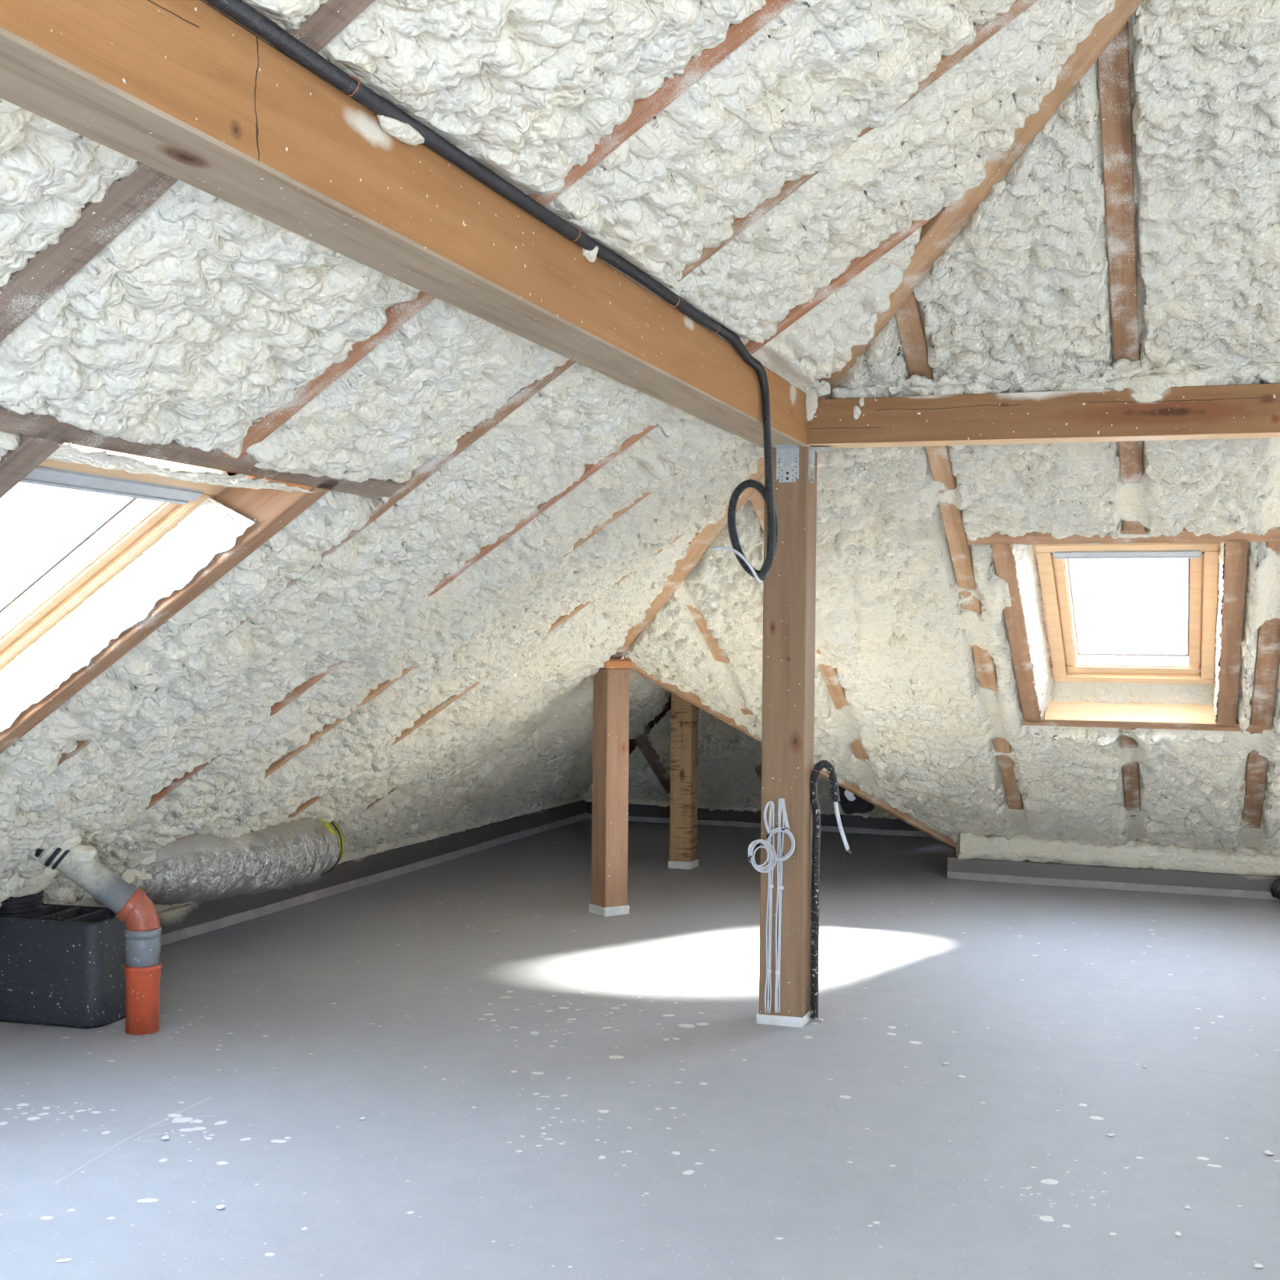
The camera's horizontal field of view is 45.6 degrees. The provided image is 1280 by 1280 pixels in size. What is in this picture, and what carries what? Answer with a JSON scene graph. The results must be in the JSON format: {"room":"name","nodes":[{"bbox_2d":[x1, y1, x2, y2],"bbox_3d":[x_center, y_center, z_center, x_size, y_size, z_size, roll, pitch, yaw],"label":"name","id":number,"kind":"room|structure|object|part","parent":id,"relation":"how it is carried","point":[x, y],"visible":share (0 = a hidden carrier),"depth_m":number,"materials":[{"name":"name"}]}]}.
{"room":"unfinished attic","nodes":[
{"label":"unfinished attic","id":0,"kind":"room"},
{"bbox_2d":[0,0,1279,911],"bbox_3d":[3.003,-0.789,4.074,13.329,4.826,14.900,1,0,20],"label":"ceiling","id":1,"kind":"structure","parent":0,"point":[420,559],"depth_m":4.91,"materials":[{"name":"plastic"}]},
{"bbox_3d":[-1.759,-0.120,3.175,0.975,0.712,0.400,1,0,20],"label":"foam panel","id":2,"kind":"part","parent":1,"relation":"part of","materials":[{"name":"white plastic"}]},
{"bbox_3d":[-1.628,-0.350,2.389,1.749,1.259,0.990,1,0,20],"label":"foam panel","id":3,"kind":"part","parent":1,"relation":"part of","materials":[{"name":"white plastic"}]},
{"bbox_2d":[0,442,228,669],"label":"window","id":4,"kind":"structure","parent":1,"relation":"attached to","point":[153,504],"depth_m":4.28,"materials":[{"name":"brown wood"}]},
{"bbox_3d":[-1.329,-0.465,3.897,0.062,0.100,0.830,-35,-11,16],"label":"frame rail","id":5,"kind":"part","parent":4,"relation":"part of","materials":[{"name":"brown wood"}]},
{"bbox_3d":[-1.973,0.417,4.811,2.505,1.795,0.385,1,0,20],"label":"foam panel","id":6,"kind":"part","parent":1,"relation":"part of","materials":[{"name":"beige plastic"}]},
{"bbox_3d":[-0.831,-0.697,3.150,0.774,0.551,0.980,1,0,20],"label":"foam panel","id":7,"kind":"part","parent":1,"relation":"part of","materials":[{"name":"white plastic"}]},
{"bbox_2d":[93,817,344,906],"bbox_3d":[-1.920,1.033,7.226,0.502,0.388,1.610,1,0,25],"label":"duct","id":8,"kind":"object","parent":1,"relation":"attached to","point":[198,868],"visible":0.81,"depth_m":6.94,"materials":[{"name":"metal"}]},
{"bbox_3d":[0.617,-1.937,1.583,3.045,2.050,0.990,1,0,20],"label":"foam panel","id":9,"kind":"part","parent":1,"relation":"part of","materials":[{"name":"white plastic"}]},
{"bbox_3d":[-1.391,0.179,5.311,3.278,2.294,0.950,1,0,20],"label":"foam panel","id":10,"kind":"part","parent":1,"relation":"part of","materials":[{"name":"beige plastic"}]},
{"bbox_3d":[-1.115,0.180,6.062,3.265,2.293,0.650,1,0,20],"label":"foam panel","id":11,"kind":"part","parent":1,"relation":"part of","materials":[{"name":"beige plastic"}]},
{"bbox_3d":[-0.516,-0.698,4.025,0.774,0.547,0.880,1,0,20],"label":"foam panel","id":12,"kind":"part","parent":1,"relation":"part of","materials":[{"name":"white plastic"}]},
{"bbox_3d":[-0.748,0.089,6.748,3.500,2.486,0.890,1,0,20],"label":"foam panel","id":13,"kind":"part","parent":1,"relation":"part of","materials":[{"name":"beige plastic"}]},
{"bbox_3d":[-0.847,0.571,8.622,2.066,1.499,0.850,1,0,20],"label":"foam panel","id":14,"kind":"part","parent":1,"relation":"part of","materials":[{"name":"beige plastic"}]},
{"bbox_3d":[-0.789,0.336,7.693,2.792,1.976,0.860,1,0,20],"label":"foam panel","id":15,"kind":"part","parent":1,"relation":"part of","materials":[{"name":"beige plastic"}]},
{"bbox_3d":[-0.673,0.684,9.425,1.823,1.284,0.780,1,0,20],"label":"foam panel","id":16,"kind":"part","parent":1,"relation":"part of","materials":[{"name":"beige plastic"}]},
{"bbox_3d":[0.944,-1.933,2.513,3.030,2.045,0.980,1,0,20],"label":"foam panel","id":17,"kind":"part","parent":1,"relation":"part of","materials":[{"name":"white plastic"}]},
{"bbox_3d":[-0.402,0.682,10.168,1.828,1.280,0.800,1,0,20],"label":"foam panel","id":18,"kind":"part","parent":1,"relation":"part of","materials":[{"name":"beige plastic"}]},
{"bbox_3d":[-0.326,1.022,11.967,0.949,0.699,1.100,1,0,20],"label":"foam panel","id":19,"kind":"part","parent":1,"relation":"part of","materials":[{"name":"beige plastic"}]},
{"bbox_3d":[-0.274,0.780,10.955,1.536,1.126,0.770,1,0,20],"label":"foam panel","id":20,"kind":"part","parent":1,"relation":"part of","materials":[{"name":"beige plastic"}]},
{"bbox_3d":[0.144,0.086,8.202,0.570,0.921,1.429,1,0,20],"label":"foam panel","id":21,"kind":"part","parent":1,"relation":"part of","materials":[{"name":"beige plastic"}]},
{"bbox_3d":[0.739,0.772,11.127,3.340,1.272,2.073,1,0,20],"label":"foam panel","id":22,"kind":"part","parent":1,"relation":"part of","materials":[{"name":"beige plastic"}]},
{"bbox_3d":[0.693,0.109,8.060,0.560,1.666,2.933,1,0,20],"label":"foam panel","id":23,"kind":"part","parent":1,"relation":"part of","materials":[{"name":"beige plastic"}]},
{"bbox_3d":[0.914,-1.717,3.511,2.302,1.607,0.880,1,0,20],"label":"foam panel","id":24,"kind":"part","parent":1,"relation":"part of","materials":[{"name":"white plastic"}]},
{"bbox_3d":[0.786,-1.208,5.380,0.785,0.584,0.650,1,0,20],"label":"foam panel","id":25,"kind":"part","parent":1,"relation":"part of","materials":[{"name":"white plastic"}]},
{"bbox_2d":[837,785,875,814],"bbox_3d":[1.440,0.967,9.785,0.397,0.317,0.263,1,0,20],"label":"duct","id":26,"kind":"object","parent":1,"relation":"attached to","point":[851,803],"visible":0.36,"depth_m":9.73,"materials":[{"name":"black plastic"}]},
{"bbox_3d":[0.885,-1.471,4.494,1.567,1.118,0.950,1,0,20],"label":"foam panel","id":27,"kind":"part","parent":1,"relation":"part of","materials":[{"name":"white plastic"}]},
{"bbox_3d":[1.286,0.024,7.662,0.825,2.655,4.551,1,0,20],"label":"foam panel","id":28,"kind":"part","parent":1,"relation":"part of","materials":[{"name":"beige plastic"}]},
{"bbox_3d":[1.758,0.014,7.474,0.190,0.980,1.580,1,0,20],"label":"foam panel","id":29,"kind":"part","parent":1,"relation":"part of","materials":[{"name":"beige plastic"}]},
{"bbox_3d":[1.202,-1.359,5.062,0.750,0.901,1.419,1,0,20],"label":"foam panel","id":30,"kind":"part","parent":1,"relation":"part of","materials":[{"name":"white plastic"}]},
{"bbox_3d":[1.588,-0.720,6.153,0.750,0.586,1.023,1,0,20],"label":"foam panel","id":31,"kind":"part","parent":1,"relation":"part of","materials":[{"name":"beige plastic"}]},
{"bbox_3d":[2.495,0.892,8.830,0.675,0.955,1.537,1,0,20],"label":"foam panel","id":32,"kind":"part","parent":1,"relation":"part of","materials":[{"name":"beige plastic"}]},
{"bbox_2d":[1032,542,1219,684],"bbox_3d":[2.386,-0.215,7.416,1.185,0.995,1.773,1,0,20],"label":"window","id":33,"kind":"structure","parent":1,"relation":"attached to","point":[1197,665],"depth_m":7.43,"materials":[{"name":"brown wood"}]},
{"bbox_3d":[2.187,-0.455,6.858,0.785,0.100,0.062,1,-29,20],"label":"frame rail","id":34,"kind":"part","parent":33,"relation":"part of","materials":[{"name":"brown wood"}]},
{"bbox_3d":[2.539,0.117,7.851,0.660,0.093,0.075,1,-29,20],"label":"sash rail","id":35,"kind":"part","parent":33,"relation":"part of","materials":[{"name":"brown wood"}]},
{"bbox_3d":[2.556,0.167,7.900,0.785,0.100,0.062,1,-29,20],"label":"frame rail","id":36,"kind":"part","parent":33,"relation":"part of","materials":[{"name":"brown wood"}]},
{"bbox_3d":[3.124,0.890,8.620,0.650,0.938,1.507,1,0,20],"label":"foam panel","id":37,"kind":"part","parent":1,"relation":"part of","materials":[{"name":"beige plastic"}]},
{"bbox_3d":[1.708,-1.558,4.507,0.575,1.272,2.112,1,0,20],"label":"foam panel","id":38,"kind":"part","parent":1,"relation":"part of","materials":[{"name":"white plastic"}]},
{"bbox_3d":[2.214,-0.701,5.936,0.575,0.549,1.007,1,0,20],"label":"foam panel","id":39,"kind":"part","parent":1,"relation":"part of","materials":[{"name":"beige plastic"}]},
{"bbox_3d":[2.838,0.008,7.085,0.165,0.943,1.580,1,0,20],"label":"foam panel","id":40,"kind":"part","parent":1,"relation":"part of","materials":[{"name":"beige plastic"}]},
{"bbox_3d":[3.401,0.183,7.154,0.850,2.358,4.100,1,0,20],"label":"foam panel","id":41,"kind":"part","parent":1,"relation":"part of","materials":[{"name":"beige plastic"}]},
{"bbox_2d":[0,818,1279,1279],"bbox_3d":[2.945,1.583,4.091,13.200,0.122,14.900,1,0,20],"label":"floor","id":42,"kind":"structure","parent":0,"point":[544,1086],"depth_m":5.04,"materials":[{"name":"concrete"}]},
{"bbox_2d":[0,890,125,1027],"bbox_3d":[-2.316,1.107,5.967,0.660,0.709,0.330,1,0,14],"label":"box","id":43,"kind":"object","parent":42,"relation":"on","point":[61,965],"visible":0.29,"depth_m":5.79,"materials":[{"name":"grey plastic"}]},
{"bbox_3d":[-2.508,1.115,6.014,0.205,0.097,0.290,1,0,14],"label":"spigot plate","id":44,"kind":"part","parent":43,"relation":"part of","materials":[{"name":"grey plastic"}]},
{"bbox_2d":[34,844,162,1035],"bbox_3d":[-2.022,1.084,5.692,0.456,0.765,0.138,1,0,-13],"label":"drain pipe","id":45,"kind":"object","parent":42,"relation":"on","point":[131,905],"visible":0.91,"depth_m":5.67,"materials":[{"name":"orange plastic"}]},
{"bbox_2d":[115,887,145,921],"bbox_3d":[-1.912,0.993,5.718,0.108,0.123,0.136,1,0,-13],"label":"pipe elbow","id":46,"kind":"object","parent":45,"relation":"attached to","point":[130,902],"depth_m":5.67,"materials":[{"name":"orange plastic"}]},
{"bbox_2d":[160,1134,169,1140],"bbox_3d":[-1.404,1.472,4.506,0.024,0.011,0.034,1,0,-8],"label":"flake","id":47,"kind":"object","parent":42,"relation":"on","point":[166,1137],"visible":1,"depth_m":4.50,"materials":[{"name":"white plastic"}]},
{"bbox_2d":[215,1204,225,1209],"bbox_3d":[-1.093,1.476,3.967,0.020,0.010,0.021,1,0,28],"label":"flake","id":48,"kind":"object","parent":42,"relation":"on","point":[219,1206],"visible":1,"depth_m":3.96,"materials":[{"name":"white plastic"}]},
{"bbox_2d":[157,800,588,946],"bbox_3d":[-2.767,1.379,6.670,0.517,0.167,12.683,1,0,19],"label":"baseboard","id":49,"kind":"structure","parent":42,"relation":"on","point":[192,919],"depth_m":9.11,"materials":[{"name":"grey concrete"}]},
{"bbox_2d":[589,651,631,916],"bbox_3d":[-0.160,0.759,8.278,0.170,1.450,0.170,1,0,-34],"label":"timber post","id":50,"kind":"object","parent":42,"relation":"on","point":[611,722],"visible":0.88,"depth_m":8.22,"materials":[{"name":"red wood"}]},
{"bbox_2d":[667,692,698,869],"bbox_3d":[0.289,0.846,9.972,0.163,1.280,0.160,1,0,20],"label":"timber post","id":51,"kind":"object","parent":42,"relation":"on","point":[684,714],"visible":0.88,"depth_m":9.91,"materials":[{"name":"brown wood"}]},
{"bbox_2d":[586,801,929,836],"bbox_3d":[1.193,1.416,12.200,3.400,0.157,0.417,1,0,20],"label":"baseboard","id":52,"kind":"structure","parent":42,"relation":"on","point":[644,813],"depth_m":12.10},
{"bbox_2d":[755,444,834,1027],"bbox_3d":[0.605,0.374,5.941,0.263,2.243,0.264,1,0,20],"label":"timber post","id":53,"kind":"object","parent":42,"relation":"on","point":[788,642],"depth_m":5.91,"materials":[{"name":"brown wood"}]},
{"bbox_2d":[0,0,807,448],"bbox_3d":[-0.512,-0.855,2.926,0.178,0.205,6.355,1,0,20],"label":"beam","id":54,"kind":"structure","parent":53,"relation":"on","point":[180,89],"depth_m":2.68,"materials":[{"name":"brown wood"}]},
{"bbox_2d":[204,0,778,583],"bbox_3d":[-0.432,-0.589,3.090,0.226,0.782,4.718,1,0,20],"label":"electrical cable","id":55,"kind":"object","parent":54,"relation":"attached to","point":[240,11],"visible":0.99,"depth_m":3.37,"materials":[{"name":"black plastic"}]},
{"bbox_2d":[747,839,777,872],"bbox_3d":[0.470,0.832,5.867,0.112,0.131,0.050,1,0,20],"label":"cable coil","id":56,"kind":"object","parent":53,"relation":"attached to","point":[757,867],"visible":1,"depth_m":5.87,"materials":[{"name":"white plastic"}]},
{"bbox_2d":[763,800,774,1013],"bbox_3d":[0.497,1.037,5.914,0.041,0.827,0.026,1,0,20],"label":"cable bundle","id":57,"kind":"object","parent":53,"relation":"attached to","point":[771,886],"visible":0.98,"depth_m":5.92,"materials":[{"name":"white plastic"}]},
{"bbox_3d":[0.541,0.787,5.878,0.123,0.132,0.053,1,0,20],"label":"cable coil","id":58,"kind":"part","parent":53,"relation":"part of","materials":[{"name":"white plastic"}]},
{"bbox_2d":[774,798,790,1013],"bbox_3d":[0.552,1.030,5.895,0.063,0.836,0.022,1,0,45],"label":"cable bundle","id":59,"kind":"object","parent":53,"relation":"attached to","point":[781,806],"visible":1,"depth_m":5.90,"materials":[{"name":"white plastic"}]},
{"bbox_3d":[0.558,-0.679,5.865,0.090,0.135,0.084,1,0,20],"label":"angle bracket","id":60,"kind":"part","parent":53,"relation":"part of","materials":[{"name":"silver metal"}]},
{"bbox_3d":[0.707,-0.678,5.928,0.084,0.135,0.090,1,0,20],"label":"angle bracket","id":61,"kind":"part","parent":53,"relation":"part of","materials":[{"name":"silver metal"}]},
{"bbox_2d":[809,760,852,1018],"bbox_3d":[0.742,0.978,5.968,0.175,1.016,0.041,1,0,24],"label":"conduit","id":62,"kind":"object","parent":53,"relation":"attached to","point":[815,910],"visible":1,"depth_m":5.98,"materials":[{"name":"black plastic"}]},
{"bbox_2d":[807,382,1279,448],"bbox_3d":[2.174,-0.810,5.396,3.201,0.202,0.125,1,0,20],"label":"beam","id":63,"kind":"structure","parent":53,"relation":"on","point":[1252,411],"depth_m":5.58,"materials":[{"name":"brown wood"}]},
{"bbox_2d":[1106,1133,1115,1136],"bbox_3d":[1.429,1.503,4.628,0.028,0.008,0.015,1,0,-6],"label":"flake","id":64,"kind":"object","parent":42,"relation":"on","point":[1111,1134],"visible":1,"depth_m":4.62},
{"bbox_2d":[946,850,1279,899],"bbox_3d":[5.737,1.479,8.468,7.922,0.139,0.517,1,0,20],"label":"baseboard","id":65,"kind":"structure","parent":42,"relation":"on","point":[1026,872],"depth_m":9.26,"materials":[{"name":"grey concrete"}]},
{"bbox_2d":[1174,1231,1181,1235],"bbox_3d":[1.361,1.503,3.856,0.017,0.009,0.020,1,0,-16],"label":"flake","id":66,"kind":"object","parent":42,"relation":"on","point":[1177,1233],"visible":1,"depth_m":3.85,"materials":[{"name":"white plastic"}]},
{"bbox_2d":[1184,1204,1191,1208],"bbox_3d":[1.452,1.505,4.043,0.016,0.007,0.022,1,0,13],"label":"flake","id":67,"kind":"object","parent":42,"relation":"on","point":[1187,1206],"visible":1,"depth_m":4.04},
{"bbox_2d":[1253,1262,1263,1268],"bbox_3d":[1.487,1.505,3.662,0.021,0.009,0.021,1,0,-44],"label":"flake","id":68,"kind":"object","parent":42,"relation":"on","point":[1256,1265],"visible":1,"depth_m":3.66,"materials":[{"name":"white plastic"}]},
{"bbox_2d":[1263,1150,1274,1155],"bbox_3d":[1.848,1.507,4.475,0.022,0.009,0.036,1,0,-14],"label":"flake","id":69,"kind":"object","parent":42,"relation":"on","point":[1266,1152],"visible":1,"depth_m":4.47,"materials":[{"name":"white plastic"}]},
{"bbox_2d":[1271,877,1279,899],"bbox_3d":[3.841,1.451,8.730,0.418,0.137,0.145,1,0,40],"label":"hose","id":70,"kind":"object","parent":42,"relation":"on","point":[1275,890],"visible":1,"depth_m":8.82,"materials":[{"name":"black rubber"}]}
]}

